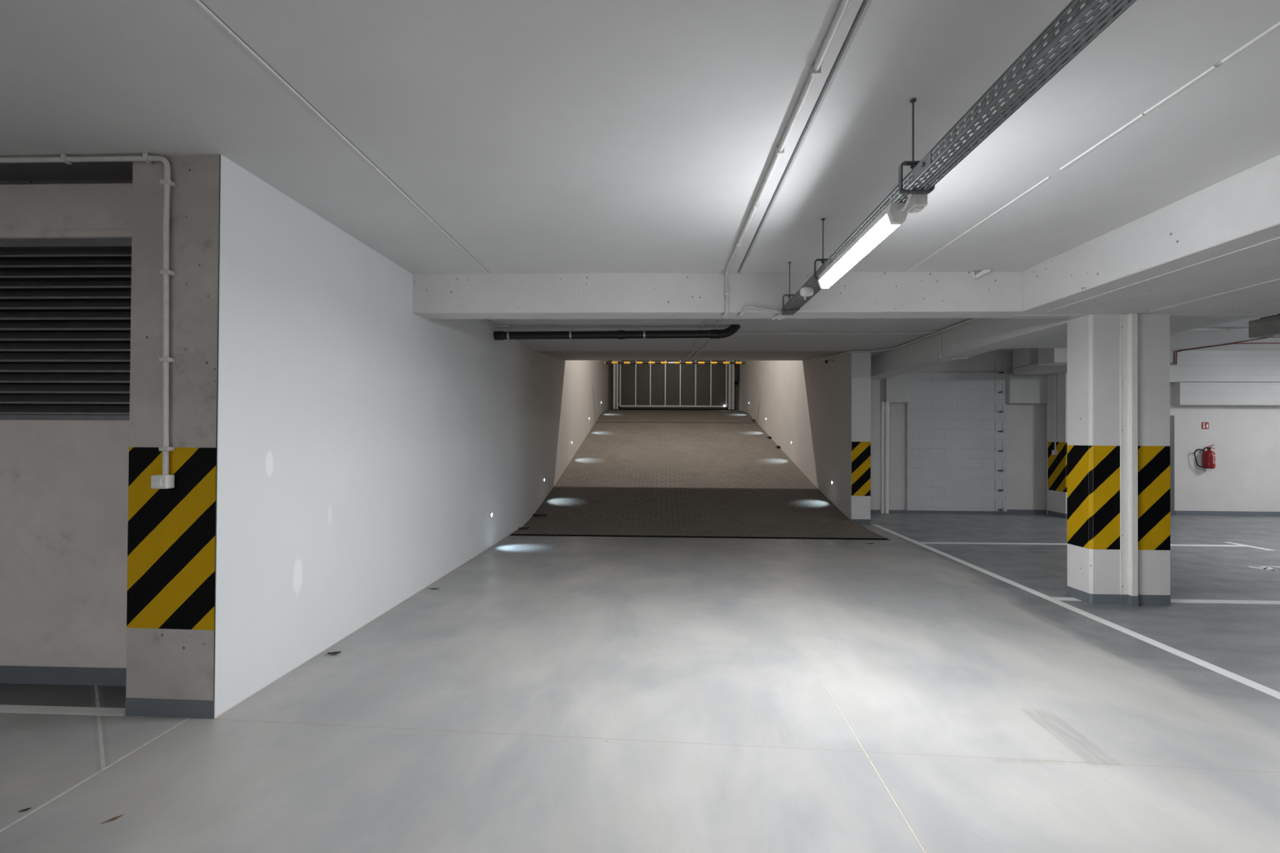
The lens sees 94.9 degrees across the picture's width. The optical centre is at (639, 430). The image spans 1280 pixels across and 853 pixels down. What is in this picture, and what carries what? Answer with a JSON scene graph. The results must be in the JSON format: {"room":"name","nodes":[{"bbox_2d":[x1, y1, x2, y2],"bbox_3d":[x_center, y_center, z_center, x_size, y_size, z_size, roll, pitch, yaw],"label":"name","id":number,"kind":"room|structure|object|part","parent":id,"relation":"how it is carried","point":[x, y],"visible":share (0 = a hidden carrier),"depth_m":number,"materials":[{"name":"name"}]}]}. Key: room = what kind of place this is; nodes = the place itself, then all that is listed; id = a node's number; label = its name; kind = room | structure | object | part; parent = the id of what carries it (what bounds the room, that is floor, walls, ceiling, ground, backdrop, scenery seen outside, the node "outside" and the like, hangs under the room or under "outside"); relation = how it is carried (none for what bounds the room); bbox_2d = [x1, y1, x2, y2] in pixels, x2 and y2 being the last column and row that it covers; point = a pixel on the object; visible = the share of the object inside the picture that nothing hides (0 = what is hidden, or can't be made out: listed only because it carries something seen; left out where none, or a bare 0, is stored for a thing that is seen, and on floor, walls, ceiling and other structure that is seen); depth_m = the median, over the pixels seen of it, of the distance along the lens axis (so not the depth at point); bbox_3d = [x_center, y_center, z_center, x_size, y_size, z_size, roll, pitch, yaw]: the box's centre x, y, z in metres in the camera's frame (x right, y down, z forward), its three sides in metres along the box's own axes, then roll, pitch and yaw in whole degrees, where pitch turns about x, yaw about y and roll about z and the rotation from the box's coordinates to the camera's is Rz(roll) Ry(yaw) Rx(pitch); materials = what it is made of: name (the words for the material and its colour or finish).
{"room":"parking garage","nodes":[
{"label":"parking garage","id":0,"kind":"room"},
{"bbox_2d":[0,179,132,668],"bbox_3d":[-5.202,-0.095,4.091,5.300,3.700,0.810,0,0,2],"label":"wall","id":1,"kind":"structure","parent":0,"point":[64,484],"depth_m":3.62,"materials":[{"name":"concrete"}]},
{"bbox_2d":[0,665,126,686],"bbox_3d":[-5.320,1.498,3.675,5.010,0.106,0.013,0,0,2],"label":"baseboard","id":2,"kind":"structure","parent":1,"relation":"attached to","point":[8,674],"depth_m":3.60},
{"bbox_2d":[0,237,131,420],"bbox_3d":[-5.269,-0.633,3.803,4.780,1.128,0.200,0,0,2],"label":"air vent","id":3,"kind":"object","parent":1,"relation":"in","point":[65,303],"visible":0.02,"depth_m":3.68,"materials":[{"name":"metal"}]},
{"bbox_2d":[0,230,132,238],"bbox_3d":[-5.276,-1.219,3.695,4.970,0.038,0.017,0,0,2],"label":"trim","id":4,"kind":"structure","parent":1,"relation":"attached to","point":[82,233],"depth_m":3.62,"materials":[{"name":"concrete"}]},
{"bbox_2d":[213,154,608,719],"bbox_3d":[-1.987,-1.889,14.755,0.415,7.700,23.090,0,0,2],"label":"wall","id":5,"kind":"structure","parent":0,"point":[367,445],"depth_m":4.44,"materials":[{"name":"white paint"}]},
{"bbox_2d":[0,511,1279,852],"bbox_3d":[3.211,1.719,3.169,22.200,0.250,18.600,0,0,2],"label":"floor","id":6,"kind":"structure","parent":0,"point":[548,694],"depth_m":3.21,"materials":[{"name":"concrete"}]},
{"bbox_2d":[0,704,124,715],"bbox_3d":[-5.302,1.548,3.365,4.970,0.002,0.085,0,0,3],"label":"painted line","id":7,"kind":"object","parent":6,"relation":"on","point":[3,708],"visible":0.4,"depth_m":3.27,"materials":[{"name":"white paint"}]},
{"bbox_2d":[100,814,123,823],"bbox_3d":[-2.108,1.553,2.347,0.069,0.005,0.017,1,-1,-41],"label":"fallen leaf","id":8,"kind":"object","parent":6,"relation":"on","point":[117,817],"visible":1,"depth_m":2.35,"materials":[{"name":"brown plant"}]},
{"bbox_2d":[124,154,220,719],"bbox_3d":[-2.546,0.030,3.450,0.511,3.070,0.492,0,0,2],"label":"concrete column","id":9,"kind":"structure","parent":6,"relation":"on","point":[171,539],"depth_m":3.21,"materials":[{"name":"grey concrete"}]},
{"bbox_2d":[0,152,175,475],"bbox_3d":[-5.109,-0.634,3.291,5.140,1.768,0.050,0,0,2],"label":"cable conduit","id":10,"kind":"object","parent":9,"relation":"attached to","point":[166,182],"visible":0.98,"depth_m":3.19,"materials":[{"name":"grey plastic"}]},
{"bbox_2d":[151,474,174,488],"bbox_3d":[-2.582,0.279,3.177,0.089,0.073,0.063,0,0,2],"label":"light switch","id":11,"kind":"object","parent":9,"relation":"attached to","point":[157,482],"visible":1,"depth_m":3.15,"materials":[{"name":"white plastic"}]},
{"bbox_2d":[325,651,341,654],"bbox_3d":[-2.152,1.562,4.120,0.102,0.016,0.054,0,0,2],"label":"fallen leaf","id":12,"kind":"object","parent":6,"relation":"on","point":[334,652],"visible":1,"depth_m":4.13,"materials":[{"name":"brown plant"}]},
{"bbox_2d":[511,533,890,540],"bbox_3d":[0.871,1.658,8.960,5.757,0.063,0.130,0,0,2],"label":"floor drain","id":13,"kind":"object","parent":6,"relation":"in","point":[531,535],"visible":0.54,"depth_m":8.97,"materials":[{"name":"black metal"}]},
{"bbox_2d":[850,352,871,524],"bbox_3d":[3.925,0.129,11.058,0.336,3.069,1.408,0,0,2],"label":"concrete post","id":14,"kind":"object","parent":6,"relation":"on","point":[860,422],"visible":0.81,"depth_m":10.36,"materials":[{"name":"grey concrete"}]},
{"bbox_2d":[880,401,884,513],"bbox_3d":[4.874,0.552,11.823,0.074,2.245,0.072,0,0,2],"label":"pipe","id":15,"kind":"object","parent":6,"relation":"on","point":[882,407],"visible":1,"depth_m":11.80,"materials":[{"name":"white metal"}]},
{"bbox_2d":[884,401,888,513],"bbox_3d":[4.981,0.553,11.880,0.106,2.245,0.106,0,0,2],"label":"pipe","id":16,"kind":"object","parent":6,"relation":"on","point":[886,403],"visible":0.98,"depth_m":11.84,"materials":[{"name":"white metal"}]},
{"bbox_2d":[1046,372,1066,518],"bbox_3d":[8.420,0.292,11.518,0.523,2.800,0.553,0,0,2],"label":"concrete column","id":17,"kind":"structure","parent":6,"relation":"on","point":[1056,464],"depth_m":11.47,"materials":[{"name":"grey concrete"}]},
{"bbox_2d":[1052,373,1057,454],"bbox_3d":[8.133,-0.310,11.530,0.058,1.580,0.080,0,0,2],"label":"conduit","id":18,"kind":"object","parent":17,"relation":"attached to","point":[1054,451],"visible":1,"depth_m":11.52,"materials":[{"name":"white plastic"}]},
{"bbox_2d":[1050,596,1080,600],"bbox_3d":[4.083,1.618,5.634,0.220,0.002,0.110,0,0,5],"label":"painted line","id":19,"kind":"object","parent":6,"relation":"on","point":[1056,598],"visible":1,"depth_m":5.64,"materials":[{"name":"white paint"}]},
{"bbox_2d":[872,524,1279,699],"bbox_3d":[3.928,1.617,5.570,0.100,0.002,9.450,0,0,2],"label":"painted line","id":20,"kind":"object","parent":6,"relation":"on","point":[1252,684],"visible":1,"depth_m":4.72,"materials":[{"name":"white paint"}]},
{"bbox_2d":[919,542,1246,546],"bbox_3d":[6.397,1.655,8.523,4.630,0.002,0.110,0,0,1],"label":"painted line","id":21,"kind":"object","parent":6,"relation":"on","point":[919,542],"visible":0.71,"depth_m":8.53,"materials":[{"name":"white paint"}]},
{"bbox_2d":[1066,313,1170,606],"bbox_3d":[4.556,0.271,5.587,0.736,2.700,0.352,0,0,2],"label":"concrete column","id":22,"kind":"structure","parent":6,"relation":"on","point":[1118,464],"depth_m":5.47,"materials":[{"name":"white concrete"}]},
{"bbox_2d":[1170,599,1279,604],"bbox_3d":[7.310,1.635,5.495,4.780,0.002,0.120,0,0,2],"label":"painted line","id":23,"kind":"object","parent":6,"relation":"on","point":[1178,601],"visible":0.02,"depth_m":5.56,"materials":[{"name":"white paint"}]},
{"bbox_2d":[1223,542,1275,551],"bbox_3d":[8.741,1.667,8.448,0.110,0.003,0.640,0,0,0],"label":"painted line","id":24,"kind":"object","parent":6,"relation":"on","point":[1224,542],"visible":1,"depth_m":8.41,"materials":[{"name":"white paint"}]},
{"bbox_2d":[1248,565,1279,571],"bbox_3d":[7.671,1.649,6.975,0.721,0.002,0.328,0,0,2],"label":"painted numeral","id":25,"kind":"object","parent":6,"relation":"on","point":[1268,567],"visible":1,"depth_m":7.04,"materials":[{"name":"white paint"}]},
{"bbox_2d":[0,0,1279,355],"bbox_3d":[3.074,-1.743,3.053,22.500,0.530,18.300,0,0,2],"label":"ceiling","id":26,"kind":"structure","parent":0,"point":[540,136],"depth_m":2.83,"materials":[{"name":"paint"}]},
{"bbox_2d":[194,0,489,274],"bbox_3d":[-1.641,-1.528,-0.181,0.014,0.007,11.490,0,0,2],"label":"trim","id":27,"kind":"structure","parent":26,"relation":"attached to","point":[197,2],"depth_m":2.73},
{"bbox_2d":[484,319,509,326],"bbox_3d":[-1.959,-1.454,7.037,0.212,0.028,2.234,0,0,2],"label":"cable conduit","id":28,"kind":"object","parent":26,"relation":"attached to","point":[486,320],"visible":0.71,"depth_m":8.11,"materials":[{"name":"grey plastic"}]},
{"bbox_2d":[493,324,740,340],"bbox_3d":[-0.319,-1.373,8.142,3.406,0.253,0.152,0,0,2],"label":"drain pipe","id":29,"kind":"object","parent":26,"relation":"hanging from","point":[732,329],"visible":0.96,"depth_m":8.09,"materials":[{"name":"black plastic"}]},
{"bbox_2d":[683,318,720,361],"bbox_3d":[1.019,-1.544,9.848,0.255,0.277,8.072,0,0,2],"label":"cable conduit","id":30,"kind":"object","parent":26,"relation":"attached to","point":[718,320],"visible":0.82,"depth_m":9.63,"materials":[{"name":"grey plastic"}]},
{"bbox_2d":[412,270,1022,319],"bbox_3d":[0.676,-1.335,5.644,5.680,0.470,0.313,0,0,2],"label":"ceiling beam","id":31,"kind":"structure","parent":26,"relation":"attached to","point":[994,294],"depth_m":5.50,"materials":[{"name":"paint"}]},
{"bbox_2d":[736,305,781,317],"bbox_3d":[1.098,-1.110,5.461,0.419,0.093,0.124,0,-1,19],"label":"cable conduit","id":32,"kind":"object","parent":31,"relation":"attached to","point":[759,308],"visible":1,"depth_m":5.44,"materials":[{"name":"grey plastic"}]},
{"bbox_2d":[720,0,849,317],"bbox_3d":[0.635,-1.314,-0.160,0.078,0.403,11.504,0,0,2],"label":"cable conduit","id":33,"kind":"object","parent":26,"relation":"attached to","point":[815,69],"visible":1,"depth_m":2.77,"materials":[{"name":"grey plastic"}]},
{"bbox_2d":[782,262,799,311],"bbox_3d":[1.325,-1.264,5.139,0.150,0.432,0.028,0,0,2],"label":"hanger","id":34,"kind":"object","parent":26,"relation":"hanging from","point":[789,263],"visible":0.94,"depth_m":5.13,"materials":[{"name":"metal"}]},
{"bbox_3d":[1.309,-1.308,5.140,0.008,0.345,0.008,0,-1,-20],"label":"threaded rod","id":35,"kind":"part","parent":34,"relation":"part of","materials":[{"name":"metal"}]},
{"bbox_2d":[738,0,872,273],"bbox_3d":[0.714,-1.515,-0.269,0.020,0.009,11.490,0,0,2],"label":"trim","id":36,"kind":"structure","parent":26,"relation":"attached to","point":[868,2],"depth_m":2.70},
{"bbox_2d":[813,217,831,279],"bbox_3d":[1.295,-1.273,4.106,0.150,0.432,0.028,0,0,2],"label":"hanger","id":37,"kind":"object","parent":26,"relation":"hanging from","point":[822,260],"visible":0.73,"depth_m":4.10,"materials":[{"name":"metal"}]},
{"bbox_3d":[1.279,-1.316,4.107,0.008,0.345,0.008,0,-1,25],"label":"threaded rod","id":38,"kind":"part","parent":37,"relation":"part of","materials":[{"name":"metal"}]},
{"bbox_2d":[781,0,1136,315],"bbox_3d":[1.216,-1.124,1.696,0.117,0.063,7.460,0,0,2],"label":"cable tray","id":39,"kind":"object","parent":37,"relation":"hanging from","point":[1103,18],"visible":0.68,"depth_m":1.93,"materials":[{"name":"metal"}]},
{"bbox_2d":[772,308,793,319],"bbox_3d":[1.339,-1.079,5.446,0.099,0.056,0.379,0,0,-9],"label":"cable","id":40,"kind":"object","parent":39,"relation":"attached to","point":[779,317],"visible":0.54,"depth_m":5.52,"materials":[{"name":"white plastic"}]},
{"bbox_2d":[800,287,813,299],"bbox_3d":[1.255,-1.024,4.421,0.100,0.085,0.100,0,0,2],"label":"sensor","id":41,"kind":"object","parent":39,"relation":"attached to","point":[804,291],"visible":1,"depth_m":4.38,"materials":[{"name":"white plastic"}]},
{"bbox_2d":[817,193,911,289],"bbox_3d":[1.249,-1.029,3.360,0.090,0.096,1.418,0,0,2],"label":"lamp","id":42,"kind":"object","parent":39,"relation":"attached to","point":[894,215],"visible":0.94,"depth_m":3.15,"materials":[{"name":"white plastic"}]},
{"bbox_2d":[819,214,900,288],"bbox_3d":[1.251,-1.008,3.430,0.084,0.056,1.220,0,0,2],"label":"diffuser","id":43,"kind":"object","parent":42,"relation":"attached to","point":[883,226],"depth_m":3.28,"materials":[{"name":"white plastic"}]},
{"bbox_2d":[906,193,927,213],"bbox_3d":[1.277,-1.046,2.714,0.060,0.075,0.100,0,0,2],"label":"junction box","id":44,"kind":"object","parent":39,"relation":"attached to","point":[917,202],"visible":0.94,"depth_m":2.68,"materials":[{"name":"white plastic"}]},
{"bbox_3d":[1.192,-1.118,2.497,0.010,0.054,0.180,0,0,2],"label":"splice plate","id":45,"kind":"part","parent":39,"relation":"part of","materials":[{"name":"metal"}]},
{"bbox_2d":[817,318,978,360],"bbox_3d":[4.109,-1.453,9.100,0.589,0.152,6.798,0,0,-5],"label":"cable conduit","id":46,"kind":"object","parent":26,"relation":"attached to","point":[971,319],"visible":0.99,"depth_m":9.49,"materials":[{"name":"grey plastic"}]},
{"bbox_2d":[898,97,934,194],"bbox_3d":[1.247,-1.285,2.648,0.150,0.432,0.028,0,0,2],"label":"hanger","id":47,"kind":"object","parent":26,"relation":"hanging from","point":[913,163],"visible":0.9,"depth_m":2.64,"materials":[{"name":"metal"}]},
{"bbox_3d":[1.231,-1.329,2.649,0.008,0.345,0.008,0,-1,-20],"label":"threaded rod","id":48,"kind":"part","parent":47,"relation":"part of","materials":[{"name":"metal"}]},
{"bbox_2d":[871,318,1077,380],"bbox_3d":[4.488,-1.392,8.847,0.360,0.720,6.410,0,0,2],"label":"ceiling beam","id":49,"kind":"structure","parent":26,"relation":"attached to","point":[980,335],"depth_m":7.77,"materials":[{"name":"paint"}]},
{"bbox_2d":[939,332,968,359],"bbox_3d":[4.466,-1.206,8.351,0.409,0.400,0.036,0,0,2],"label":"cable conduit","id":50,"kind":"object","parent":49,"relation":"attached to","point":[940,357],"visible":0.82,"depth_m":8.35,"materials":[{"name":"grey plastic"}]},
{"bbox_2d":[971,269,991,279],"bbox_3d":[3.111,-1.426,5.357,0.150,0.089,0.044,0,-1,22],"label":"conduit","id":51,"kind":"object","parent":26,"relation":"attached to","point":[983,272],"visible":1,"depth_m":5.35,"materials":[{"name":"white plastic"}]},
{"bbox_2d":[1013,348,1066,374],"bbox_3d":[8.600,-1.368,11.377,2.270,0.520,0.750,0,0,2],"label":"ceiling beam","id":52,"kind":"structure","parent":26,"relation":"attached to","point":[1025,361],"depth_m":11.32,"materials":[{"name":"paint"}]},
{"bbox_2d":[1038,348,1066,365],"bbox_3d":[8.278,-1.412,10.533,1.950,0.450,0.440,0,0,2],"label":"ceiling beam","id":53,"kind":"structure","parent":26,"relation":"attached to","point":[1046,357],"depth_m":10.46,"materials":[{"name":"paint"}]},
{"bbox_2d":[906,21,1279,271],"bbox_3d":[2.250,-1.508,-0.326,0.019,0.007,11.490,0,0,2],"label":"trim","id":54,"kind":"structure","parent":26,"relation":"attached to","point":[1277,24],"depth_m":2.81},
{"bbox_2d":[1002,315,1272,348],"bbox_3d":[4.746,-1.418,6.619,2.400,0.702,2.245,0,0,2],"label":"ceiling beam","id":55,"kind":"structure","parent":26,"relation":"attached to","point":[1178,323],"depth_m":5.96,"materials":[{"name":"paint"}]},
{"bbox_2d":[1013,154,1279,315],"bbox_3d":[4.492,-1.438,-0.324,2.394,0.620,11.660,0,0,2],"label":"ceiling beam","id":56,"kind":"structure","parent":26,"relation":"attached to","point":[1241,211],"depth_m":4.15,"materials":[{"name":"paint"}]},
{"bbox_2d":[1047,236,1279,315],"bbox_3d":[4.492,-1.126,-0.328,2.390,0.004,11.657,0,0,2],"label":"trim","id":57,"kind":"structure","parent":56,"relation":"attached to","point":[1279,237],"depth_m":4.55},
{"bbox_2d":[1187,327,1248,330],"bbox_3d":[10.507,-1.584,9.355,4.511,0.049,0.380,0,0,2],"label":"cable conduit","id":58,"kind":"object","parent":26,"relation":"attached to","point":[1228,328],"visible":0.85,"depth_m":9.22,"materials":[{"name":"white plastic"}]},
{"bbox_2d":[1248,313,1279,337],"bbox_3d":[6.430,-1.190,4.375,0.585,0.520,3.200,0,0,2],"label":"cable tray","id":59,"kind":"object","parent":26,"relation":"hanging from","point":[1268,326],"visible":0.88,"depth_m":5.82,"materials":[{"name":"grey metal"}]},
{"bbox_2d":[608,360,737,409],"bbox_3d":[1.476,-2.927,25.899,6.400,5.400,0.580,0,0,2],"label":"wall","id":60,"kind":"structure","parent":0,"point":[611,366],"depth_m":25.68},
{"bbox_2d":[535,351,846,360],"bbox_3d":[0.977,-3.577,12.353,5.720,4.330,3.500,0,0,2],"label":"ceiling","id":61,"kind":"structure","parent":0,"point":[564,355],"depth_m":11.99,"materials":[{"name":"grey concrete"}]},
{"bbox_2d":[511,409,886,538],"bbox_3d":[1.179,0.561,17.449,5.790,3.080,16.830,0,0,2],"label":"ramp","id":62,"kind":"structure","parent":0,"point":[677,473],"depth_m":12.83,"materials":[{"name":"concrete"}]},
{"bbox_2d":[613,360,734,409],"bbox_3d":[1.444,-2.317,25.305,5.201,2.830,0.140,0,0,2],"label":"gate","id":63,"kind":"object","parent":62,"relation":"on","point":[656,386],"visible":0.83,"depth_m":25.33,"materials":[{"name":"grey metal"}]},
{"bbox_3d":[-1.102,-2.330,25.409,0.105,2.830,0.100,0,0,2],"label":"guide rail","id":64,"kind":"part","parent":63,"relation":"part of","materials":[{"name":"metal"}]},
{"bbox_3d":[-0.973,-2.330,25.404,0.082,2.830,0.100,0,0,2],"label":"guide rail","id":65,"kind":"part","parent":63,"relation":"part of","materials":[{"name":"metal"}]},
{"bbox_3d":[1.429,-1.032,25.309,4.630,0.070,0.070,0,0,2],"label":"rail","id":66,"kind":"part","parent":63,"relation":"part of","materials":[{"name":"metal"}]},
{"bbox_3d":[3.850,-2.305,25.225,0.105,2.830,0.100,0,0,2],"label":"guide rail","id":67,"kind":"part","parent":63,"relation":"part of","materials":[{"name":"metal"}]},
{"bbox_3d":[3.990,-2.304,25.220,0.105,2.830,0.100,0,0,2],"label":"guide rail","id":68,"kind":"part","parent":63,"relation":"part of","materials":[{"name":"metal"}]},
{"bbox_2d":[737,352,851,519],"bbox_3d":[4.180,-1.826,18.239,0.369,7.700,15.670,0,0,2],"label":"wall","id":69,"kind":"structure","parent":0,"point":[806,403],"depth_m":13.29,"materials":[{"name":"paint"}]},
{"bbox_2d":[734,360,738,393],"bbox_3d":[4.155,-2.393,25.275,0.209,1.659,0.420,0,0,2],"label":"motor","id":70,"kind":"object","parent":69,"relation":"attached to","point":[736,369],"visible":0.79,"depth_m":25.07,"materials":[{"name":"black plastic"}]},
{"bbox_2d":[825,360,833,364],"bbox_3d":[3.711,-1.338,11.503,0.172,0.083,0.102,1,-1,-33],"label":"security camera","id":71,"kind":"object","parent":69,"relation":"attached to","point":[827,362],"visible":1,"depth_m":11.48,"materials":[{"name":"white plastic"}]},
{"bbox_2d":[870,379,879,510],"bbox_3d":[4.485,0.139,11.941,0.680,3.070,0.240,0,0,2],"label":"wall","id":72,"kind":"structure","parent":0,"point":[875,384],"depth_m":11.81,"materials":[{"name":"paint"}]},
{"bbox_2d":[906,372,1007,511],"bbox_3d":[6.442,0.232,11.976,1.990,2.815,0.065,0,0,2],"label":"garage door","id":73,"kind":"structure","parent":0,"point":[953,421],"depth_m":11.94,"materials":[{"name":"white metal"}]},
{"bbox_2d":[880,351,1279,511],"bbox_3d":[9.442,0.002,12.069,10.624,3.800,0.380,0,0,2],"label":"wall","id":74,"kind":"structure","parent":0,"point":[1246,439],"depth_m":11.82,"materials":[{"name":"paint"}]},
{"bbox_2d":[884,372,910,403],"bbox_3d":[5.237,-0.872,11.982,0.470,0.620,0.140,0,0,2],"label":"trim","id":75,"kind":"structure","parent":74,"relation":"attached to","point":[896,388],"depth_m":11.91,"materials":[{"name":"concrete"}]},
{"bbox_2d":[1007,373,1047,404],"bbox_3d":[8.894,-0.834,11.841,2.910,0.598,0.150,0,0,2],"label":"trim","id":76,"kind":"structure","parent":74,"relation":"attached to","point":[1021,388],"depth_m":11.81,"materials":[{"name":"concrete"}]},
{"bbox_2d":[870,509,1279,516],"bbox_3d":[9.383,1.654,11.747,10.500,0.090,0.260,0,0,2],"label":"baseboard","id":77,"kind":"structure","parent":74,"relation":"attached to","point":[1009,511],"depth_m":11.79,"materials":[{"name":"grey paint"}]},
{"bbox_2d":[1169,415,1174,515],"bbox_3d":[10.221,0.704,11.802,0.960,2.000,0.095,0,0,2],"label":"door","id":78,"kind":"structure","parent":74,"relation":"in","point":[1171,417],"depth_m":11.77,"materials":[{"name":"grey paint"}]},
{"bbox_2d":[1194,444,1215,468],"bbox_3d":[11.256,0.524,11.712,0.366,0.480,0.195,0,0,2],"label":"fire extinguisher","id":79,"kind":"object","parent":74,"relation":"attached to","point":[1208,456],"visible":1,"depth_m":11.66,"materials":[{"name":"red metal"}]},
{"bbox_2d":[1201,422,1208,429],"bbox_3d":[11.353,-0.092,11.805,0.130,0.135,0.012,0,0,2],"label":"safety sign","id":80,"kind":"object","parent":74,"relation":"attached to","point":[1205,425],"visible":1,"depth_m":11.80,"materials":[{"name":"red plastic"}]},
{"bbox_2d":[1173,337,1266,363],"bbox_3d":[10.642,-1.452,10.603,0.558,0.272,2.410,0,0,-16],"label":"cable","id":81,"kind":"object","parent":74,"relation":"attached to","point":[1260,338],"visible":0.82,"depth_m":10.94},
{"bbox_2d":[1169,350,1279,405],"bbox_3d":[11.848,-1.038,11.714,5.600,1.080,0.190,0,0,2],"label":"trim","id":82,"kind":"structure","parent":74,"relation":"attached to","point":[1199,377],"depth_m":11.63,"materials":[{"name":"concrete"}]},
{"bbox_2d":[1169,342,1279,364],"bbox_3d":[12.176,-1.430,10.757,4.607,0.298,0.887,0,0,16],"label":"cable","id":83,"kind":"object","parent":74,"relation":"attached to","point":[1235,343],"visible":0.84,"depth_m":10.69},
{"bbox_3d":[1.272,-5.767,20.016,6.400,0.220,12.400,0,0,2],"label":"ceiling","id":84,"kind":"structure","parent":0,"visible":0},
{"bbox_2d":[604,361,745,364],"bbox_3d":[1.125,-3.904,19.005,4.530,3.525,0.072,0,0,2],"label":"bar","id":85,"kind":"object","parent":84,"relation":"hanging from","point":[606,362],"visible":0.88,"depth_m":18.96,"materials":[{"name":"metal"}]}
]}

